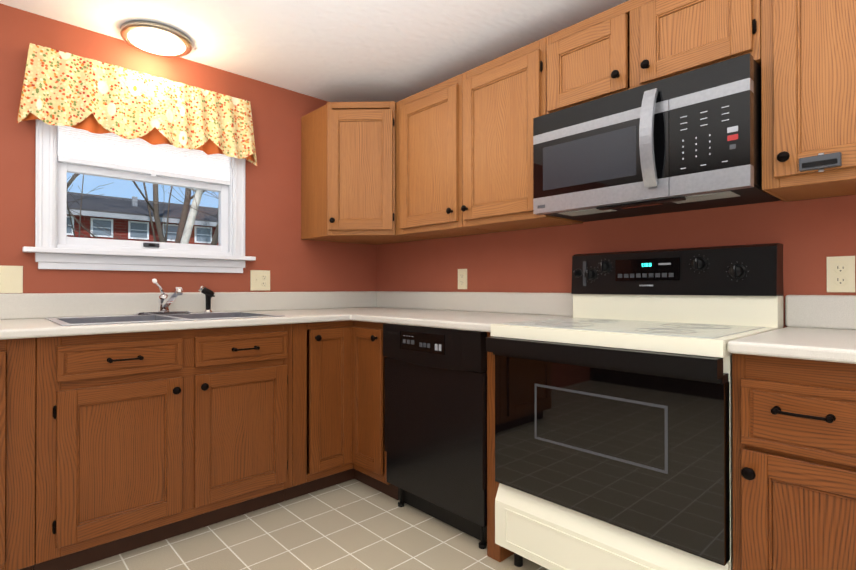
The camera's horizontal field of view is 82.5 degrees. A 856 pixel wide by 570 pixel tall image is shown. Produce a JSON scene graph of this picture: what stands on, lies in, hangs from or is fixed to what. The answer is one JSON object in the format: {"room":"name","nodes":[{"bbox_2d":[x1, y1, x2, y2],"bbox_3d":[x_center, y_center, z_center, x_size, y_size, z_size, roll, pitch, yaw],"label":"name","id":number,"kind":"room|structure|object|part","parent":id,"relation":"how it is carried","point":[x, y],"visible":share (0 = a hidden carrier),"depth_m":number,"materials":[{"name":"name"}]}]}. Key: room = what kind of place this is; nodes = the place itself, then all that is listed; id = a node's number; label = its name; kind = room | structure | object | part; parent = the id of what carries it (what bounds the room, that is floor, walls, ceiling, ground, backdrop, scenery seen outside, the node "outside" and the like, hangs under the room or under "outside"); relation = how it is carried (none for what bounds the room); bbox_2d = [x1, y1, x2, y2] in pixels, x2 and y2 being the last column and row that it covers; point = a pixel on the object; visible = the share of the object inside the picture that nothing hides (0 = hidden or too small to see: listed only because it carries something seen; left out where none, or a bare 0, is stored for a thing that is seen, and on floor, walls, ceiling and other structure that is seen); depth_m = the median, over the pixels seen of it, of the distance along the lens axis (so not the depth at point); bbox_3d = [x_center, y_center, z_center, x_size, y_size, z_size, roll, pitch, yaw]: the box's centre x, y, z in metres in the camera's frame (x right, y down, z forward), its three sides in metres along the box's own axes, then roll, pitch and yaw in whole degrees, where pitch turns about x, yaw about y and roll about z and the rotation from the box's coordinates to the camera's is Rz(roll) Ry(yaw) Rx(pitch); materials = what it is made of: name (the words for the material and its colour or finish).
{"room":"kitchen","nodes":[
{"label":"kitchen","id":0,"kind":"room"},
{"bbox_2d":[0,3,376,293],"bbox_3d":[-1.938,-0.074,1.977,4.200,2.195,0.150,0,0,-43],"label":"wall","id":1,"kind":"structure","parent":0,"point":[283,253],"depth_m":2.58,"materials":[{"name":"paint"}]},
{"bbox_2d":[0,265,22,292],"bbox_3d":[-1.761,-0.024,2.030,0.116,0.115,0.012,0,0,-43],"label":"outlet","id":2,"kind":"object","parent":1,"relation":"attached to","point":[11,279],"visible":1,"depth_m":2.05,"materials":[{"name":"beige plastic"}]},
{"bbox_2d":[22,119,255,272],"bbox_3d":[-1.384,-0.479,2.441,0.996,0.823,0.192,0,0,-43],"label":"window","id":3,"kind":"structure","parent":1,"relation":"in","point":[49,251],"depth_m":2.33,"materials":[{"name":"white wood"}]},
{"bbox_2d":[17,43,256,165],"bbox_3d":[-1.331,-0.829,2.364,1.014,0.348,0.116,0,0,-43],"label":"valance curtain","id":4,"kind":"object","parent":3,"relation":"attached to","point":[60,88],"visible":1,"depth_m":2.27,"materials":[{"name":"fabric"}]},
{"bbox_3d":[-1.393,-0.497,2.450,0.760,0.635,0.058,0,0,-43],"label":"window sash","id":5,"kind":"part","parent":3,"relation":"part of","materials":[{"name":"white plastic"}]},
{"bbox_2d":[57,125,229,185],"bbox_3d":[-1.369,-0.674,2.425,0.756,0.276,0.037,0,0,-43],"label":"window shade","id":6,"kind":"object","parent":3,"relation":"attached to","point":[112,151],"visible":0.62,"depth_m":2.38,"materials":[{"name":"white fabric"}]},
{"bbox_2d":[250,270,269,290],"bbox_3d":[-0.955,-0.026,2.784,0.116,0.115,0.012,0,0,-43],"label":"outlet","id":7,"kind":"object","parent":1,"relation":"attached to","point":[259,279],"visible":1,"depth_m":2.78,"materials":[{"name":"beige plastic"}]},
{"bbox_2d":[301,101,429,244],"bbox_3d":[-0.371,-0.649,2.935,0.601,0.745,0.590,0,0,-43],"label":"upper cabinet","id":8,"kind":"object","parent":1,"relation":"attached to","point":[348,172],"visible":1,"depth_m":2.71,"materials":[{"name":"brown wood"}]},
{"bbox_2d":[71,479,548,569],"bbox_3d":[-0.249,1.063,0.162,4.500,0.100,5.100,0,0,-43],"label":"floor","id":9,"kind":"structure","parent":0,"point":[353,524],"depth_m":1.94,"materials":[{"name":"tile"}]},
{"bbox_2d":[0,338,35,569],"bbox_3d":[-1.726,0.597,1.616,0.623,0.848,0.659,0,0,-43],"label":"base cabinet","id":10,"kind":"object","parent":9,"relation":"on","point":[17,437],"visible":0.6,"depth_m":1.59,"materials":[{"name":"brown wood"}]},
{"bbox_2d":[33,324,291,569],"bbox_3d":[-1.156,0.600,2.145,0.928,0.848,0.663,0,0,-43],"label":"base cabinet","id":11,"kind":"object","parent":9,"relation":"on","point":[142,439],"visible":0.96,"depth_m":1.86,"materials":[{"name":"brown wood"}]},
{"bbox_2d":[284,320,397,500],"bbox_3d":[-0.393,0.603,2.701,0.943,0.848,0.893,0,0,-43],"label":"base cabinet","id":12,"kind":"object","parent":9,"relation":"on","point":[338,402],"visible":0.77,"depth_m":2.37,"materials":[{"name":"brown wood"}]},
{"bbox_2d":[0,291,347,339],"bbox_3d":[-1.042,0.107,2.260,2.498,0.139,0.656,0,0,-43],"label":"countertop","id":13,"kind":"structure","parent":12,"relation":"on","point":[23,315],"depth_m":2.22,"materials":[{"name":"laminate"}]},
{"bbox_2d":[133,278,191,314],"bbox_3d":[-1.207,0.054,2.277,0.256,0.171,0.248,0,0,-43],"label":"sink faucet","id":14,"kind":"object","parent":13,"relation":"on","point":[165,301],"visible":1,"depth_m":2.32,"materials":[{"name":"silver metal"}]},
{"bbox_2d":[45,311,284,325],"bbox_3d":[-1.142,0.222,2.155,0.826,0.165,0.541,0,0,-43],"label":"sink basin","id":15,"kind":"object","parent":13,"relation":"in","point":[89,320],"visible":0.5,"depth_m":2.16,"materials":[{"name":"metal"}]},
{"bbox_2d":[198,286,214,312],"bbox_3d":[-1.125,0.072,2.477,0.077,0.138,0.046,0,0,-43],"label":"sprayer","id":16,"kind":"object","parent":15,"relation":"on","point":[208,293],"visible":1,"depth_m":2.47,"materials":[{"name":"black plastic"}]},
{"bbox_2d":[348,291,572,331],"bbox_3d":[0.160,0.107,2.318,0.662,0.139,0.900,0,0,-43],"label":"countertop","id":17,"kind":"structure","parent":12,"relation":"on","point":[470,311],"depth_m":2.49,"materials":[{"name":"laminate"}]},
{"bbox_2d":[383,324,486,548],"bbox_3d":[0.216,0.602,2.248,0.616,0.845,0.594,0,0,-43],"label":"dishwasher","id":18,"kind":"object","parent":9,"relation":"on","point":[436,414],"visible":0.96,"depth_m":2.01,"materials":[{"name":"black"}]},
{"bbox_2d":[487,332,513,561],"bbox_3d":[0.466,0.600,2.028,0.608,0.848,0.062,0,0,-43],"label":"cabinet filler","id":19,"kind":"object","parent":9,"relation":"on","point":[497,552],"visible":0.21,"depth_m":1.83,"materials":[{"name":"brown wood"}]},
{"bbox_2d":[486,243,782,569],"bbox_3d":[0.704,0.442,1.693,0.678,1.160,0.745,0,0,-43],"label":"range","id":20,"kind":"object","parent":9,"relation":"on","point":[613,423],"visible":0.98,"depth_m":1.52,"materials":[{"name":"beige"}]},
{"bbox_2d":[732,353,855,569],"bbox_3d":[1.148,0.595,1.258,0.663,0.848,0.490,0,0,-43],"label":"base cabinet","id":21,"kind":"object","parent":9,"relation":"on","point":[793,464],"visible":0.98,"depth_m":1.15,"materials":[{"name":"brown wood"}]},
{"bbox_2d":[727,295,855,363],"bbox_3d":[1.151,0.101,1.264,0.653,0.140,0.490,0,0,-43],"label":"countertop","id":22,"kind":"structure","parent":21,"relation":"on","point":[820,328],"depth_m":1.38,"materials":[{"name":"laminate"}]},
{"bbox_2d":[0,0,628,102],"bbox_3d":[-0.249,-1.232,0.175,4.500,0.100,5.100,0,0,-43],"label":"ceiling","id":23,"kind":"structure","parent":0,"point":[359,50],"depth_m":2.26,"materials":[{"name":"white paint"}]},
{"bbox_2d":[120,21,191,56],"bbox_3d":[-1.277,-1.145,2.300,0.298,0.049,0.298,0,0,-43],"label":"flush ceiling light","id":24,"kind":"object","parent":23,"relation":"attached to","point":[155,38],"visible":1,"depth_m":2.25,"materials":[{"name":"white glass"}]},
{"bbox_2d":[377,195,855,327],"bbox_3d":[1.289,-0.076,1.708,0.150,2.195,4.950,0,0,-43],"label":"wall","id":25,"kind":"structure","parent":0,"point":[811,235],"depth_m":2.11,"materials":[{"name":"paint"}]},
{"bbox_2d":[396,74,497,238],"bbox_3d":[0.084,-0.651,2.630,0.354,0.745,0.506,0,0,-43],"label":"upper cabinet","id":26,"kind":"object","parent":25,"relation":"attached to","point":[429,182],"visible":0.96,"depth_m":2.51,"materials":[{"name":"brown wood"}]},
{"bbox_2d":[458,269,466,288],"bbox_3d":[0.195,-0.033,2.764,0.007,0.115,0.070,0,0,-43],"label":"outlet","id":27,"kind":"object","parent":25,"relation":"attached to","point":[462,278],"visible":1,"depth_m":2.76,"materials":[{"name":"beige plastic"}]},
{"bbox_2d":[461,37,582,231],"bbox_3d":[0.418,-0.653,2.272,0.354,0.745,0.470,0,0,-43],"label":"upper cabinet","id":28,"kind":"object","parent":25,"relation":"attached to","point":[503,101],"visible":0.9,"depth_m":2.17,"materials":[{"name":"brown wood"}]},
{"bbox_2d":[546,0,760,113],"bbox_3d":[0.835,-0.853,1.826,0.354,0.350,0.748,0,0,-43],"label":"upper cabinet","id":29,"kind":"object","parent":25,"relation":"attached to","point":[628,45],"visible":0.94,"depth_m":1.71,"materials":[{"name":"brown wood"}]},
{"bbox_2d":[533,53,780,221],"bbox_3d":[0.797,-0.472,1.790,0.457,0.388,0.742,0,0,-43],"label":"over-the-range microwave","id":30,"kind":"object","parent":29,"relation":"attached to","point":[688,141],"visible":1,"depth_m":1.59,"materials":[{"name":"black"}]},
{"bbox_2d":[761,0,855,201],"bbox_3d":[1.260,-0.658,1.371,0.354,0.745,0.492,0,0,-43],"label":"upper cabinet","id":31,"kind":"object","parent":25,"relation":"attached to","point":[808,94],"visible":1,"depth_m":1.38,"materials":[{"name":"brown wood"}]},
{"bbox_2d":[827,256,854,291],"bbox_3d":[1.320,-0.034,1.560,0.007,0.115,0.070,0,0,-43],"label":"electrical outlet","id":32,"kind":"object","parent":25,"relation":"attached to","point":[840,273],"visible":1,"depth_m":1.56,"materials":[{"name":"beige plastic"}]},
{"label":"outside","id":33,"kind":"structure","parent":0,"visible":0},
{"bbox_2d":[67,192,217,244],"bbox_3d":[-8.781,1.169,16.031,23.600,7.865,6.760,0,0,-43],"label":"building","id":34,"kind":"structure","parent":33,"point":[132,227],"depth_m":13.01,"materials":[{"name":"brick"}]},
{"bbox_2d":[67,173,217,244],"bbox_3d":[-5.376,-3.212,7.203,18.708,16.570,10.076,0,0,-43],"label":"trees","id":35,"kind":"object","parent":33,"point":[194,207],"depth_m":10.84,"materials":[{"name":"brown plant"}]}
]}

